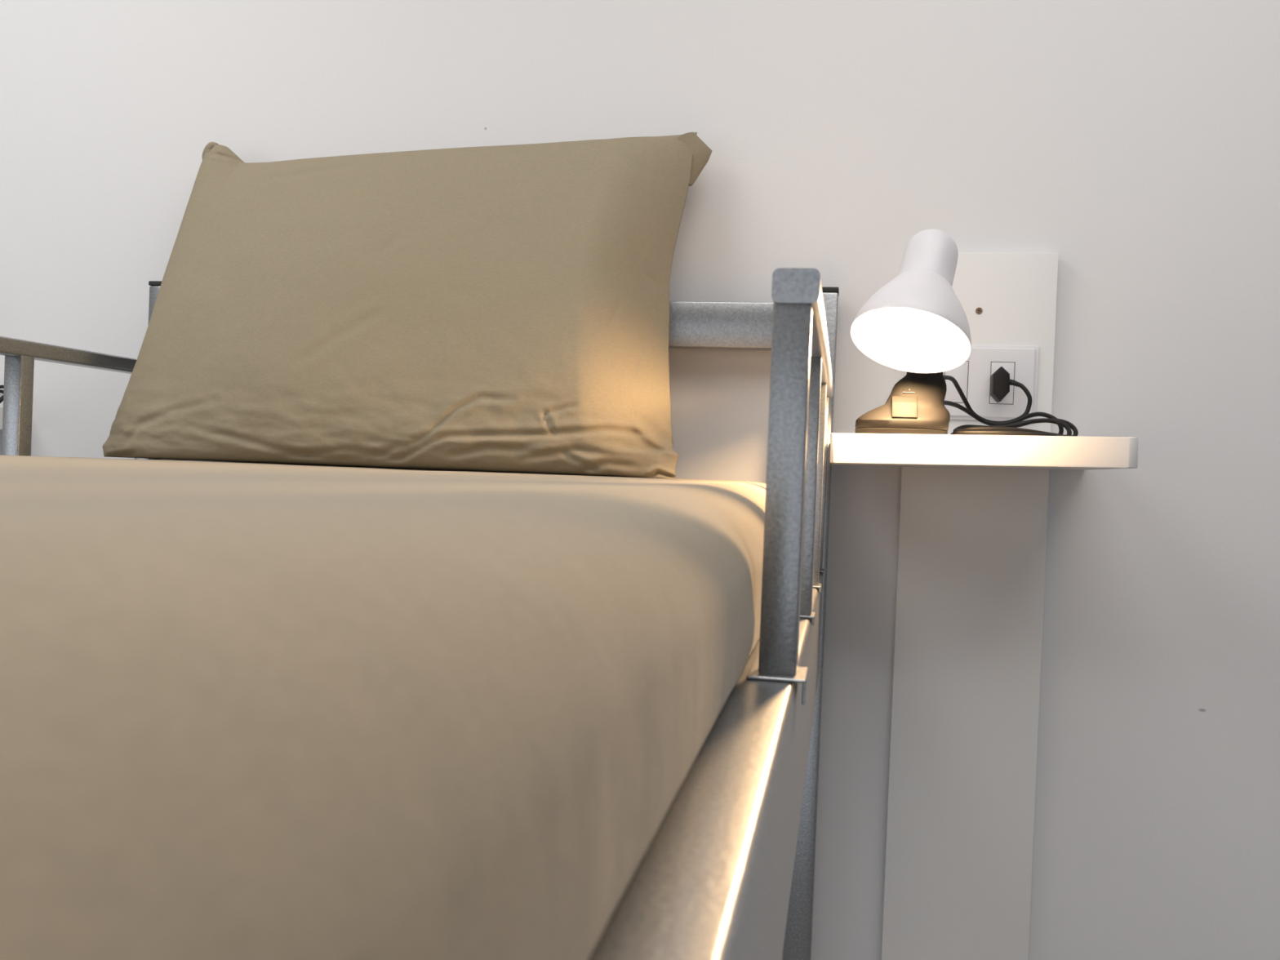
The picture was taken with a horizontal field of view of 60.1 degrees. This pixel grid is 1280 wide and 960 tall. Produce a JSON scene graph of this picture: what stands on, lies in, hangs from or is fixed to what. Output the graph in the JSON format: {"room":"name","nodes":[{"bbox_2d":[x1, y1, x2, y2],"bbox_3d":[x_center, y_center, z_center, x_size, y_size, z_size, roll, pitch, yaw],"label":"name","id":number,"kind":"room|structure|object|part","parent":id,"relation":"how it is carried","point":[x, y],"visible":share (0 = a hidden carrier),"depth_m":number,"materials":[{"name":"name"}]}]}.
{"room":"bedroom","nodes":[
{"label":"bedroom","id":0,"kind":"room"},
{"bbox_2d":[0,0,1279,959],"bbox_3d":[-0.031,0.135,1.513,5.800,2.700,0.100,2,1,10],"label":"wall","id":1,"kind":"structure","parent":0,"point":[1135,143],"depth_m":1.40,"materials":[{"name":"paint"}]},
{"bbox_2d":[0,407,3,430],"bbox_3d":[-1.072,-0.090,1.522,0.314,0.037,0.260,2,1,10],"label":"wall shelf","id":2,"kind":"object","parent":1,"relation":"attached to","point":[1,408],"visible":0.02,"depth_m":1.57,"materials":[{"name":"white laminate"}]},
{"bbox_2d":[0,385,4,403],"bbox_3d":[-1.055,-0.213,1.540,0.304,0.211,0.156,2,1,-40],"label":"lamp","id":3,"kind":"object","parent":2,"relation":"on","point":[1,386],"visible":0.34,"depth_m":1.59,"materials":[{"name":"black plastic"}]},
{"bbox_2d":[880,252,1058,959],"bbox_3d":[0.388,0.612,1.374,0.174,1.783,0.023,2,1,10],"label":"wall panel","id":4,"kind":"object","parent":1,"relation":"attached to","point":[972,541],"visible":0.91,"depth_m":1.36,"materials":[{"name":"white paint"}]},
{"bbox_2d":[942,344,1039,420],"bbox_3d":[0.414,-0.120,1.353,0.139,0.092,0.008,2,1,10],"label":"socket plate","id":5,"kind":"object","parent":4,"relation":"attached to","point":[973,375],"visible":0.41,"depth_m":1.35,"materials":[{"name":"white plastic"}]},
{"bbox_2d":[830,432,1137,470],"bbox_3d":[0.372,-0.031,1.255,0.304,0.037,0.260,2,1,10],"label":"wall shelf","id":6,"kind":"object","parent":1,"relation":"attached to","point":[956,451],"visible":1,"depth_m":1.13,"materials":[{"name":"white laminate"}]},
{"bbox_2d":[850,229,1078,435],"bbox_3d":[0.348,-0.151,1.194,0.342,0.211,0.156,2,1,-40],"label":"lamp","id":7,"kind":"object","parent":6,"relation":"on","point":[917,324],"visible":0.94,"depth_m":1.14,"materials":[{"name":"white plastic"}]},
{"bbox_3d":[0.277,-0.076,1.161,0.026,0.025,0.028,2,1,10],"label":"thumb lever","id":8,"kind":"part","parent":7,"relation":"part of","materials":[{"name":"white plastic"}]},
{"bbox_3d":[0.273,-0.185,1.111,0.117,0.147,0.124,2,1,10],"label":"lamp shade","id":9,"kind":"part","parent":7,"relation":"part of","materials":[{"name":"white plastic"}]},
{"bbox_3d":[0.275,-0.158,1.111,0.051,0.065,0.052,2,1,10],"label":"bulb","id":10,"kind":"part","parent":7,"relation":"part of","materials":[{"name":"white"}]},
{"bbox_3d":[0.382,-0.092,1.266,0.168,0.056,0.035,2,1,-34],"label":"power cord","id":11,"kind":"part","parent":7,"relation":"part of","materials":[{"name":"black plastic"}]},
{"bbox_3d":[-0.499,1.538,-0.702,5.800,0.100,4.432,2,1,10],"label":"floor","id":12,"kind":"structure","parent":0,"visible":0},
{"bbox_2d":[0,267,839,959],"bbox_3d":[-0.426,0.612,0.517,0.944,1.735,1.980,2,1,10],"label":"frame","id":13,"kind":"object","parent":12,"relation":"on","point":[727,873],"visible":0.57,"depth_m":0.60,"materials":[{"name":"silver metal"}]},
{"bbox_3d":[-0.694,0.595,1.554,0.035,1.728,0.035,2,1,10],"label":"post","id":14,"kind":"part","parent":13,"relation":"part of","materials":[{"name":"silver metal"}]},
{"bbox_2d":[0,454,765,959],"bbox_3d":[-0.403,0.039,0.513,0.887,0.104,1.893,2,1,10],"label":"mattress","id":15,"kind":"object","parent":13,"relation":"on","point":[248,711],"visible":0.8,"depth_m":0.15,"materials":[{"name":"fabric"}]},
{"bbox_2d":[102,132,711,478],"bbox_3d":[-0.294,-0.234,1.371,0.732,0.440,0.231,2,1,10],"label":"pillow","id":16,"kind":"object","parent":15,"relation":"on","point":[505,308],"visible":1,"depth_m":1.30,"materials":[{"name":"fabric"}]},
{"bbox_3d":[0.024,0.177,0.433,0.054,0.136,1.909,2,1,10],"label":"rail","id":17,"kind":"part","parent":13,"relation":"part of","materials":[{"name":"silver metal"}]},
{"bbox_3d":[-0.217,-0.209,1.463,0.871,0.057,0.025,2,1,10],"label":"headboard rail","id":18,"kind":"part","parent":13,"relation":"part of","materials":[{"name":"silver metal"}]},
{"bbox_3d":[0.196,0.631,1.390,0.035,1.728,0.035,2,1,10],"label":"post","id":19,"kind":"part","parent":13,"relation":"part of","materials":[{"name":"silver metal"}]}
]}

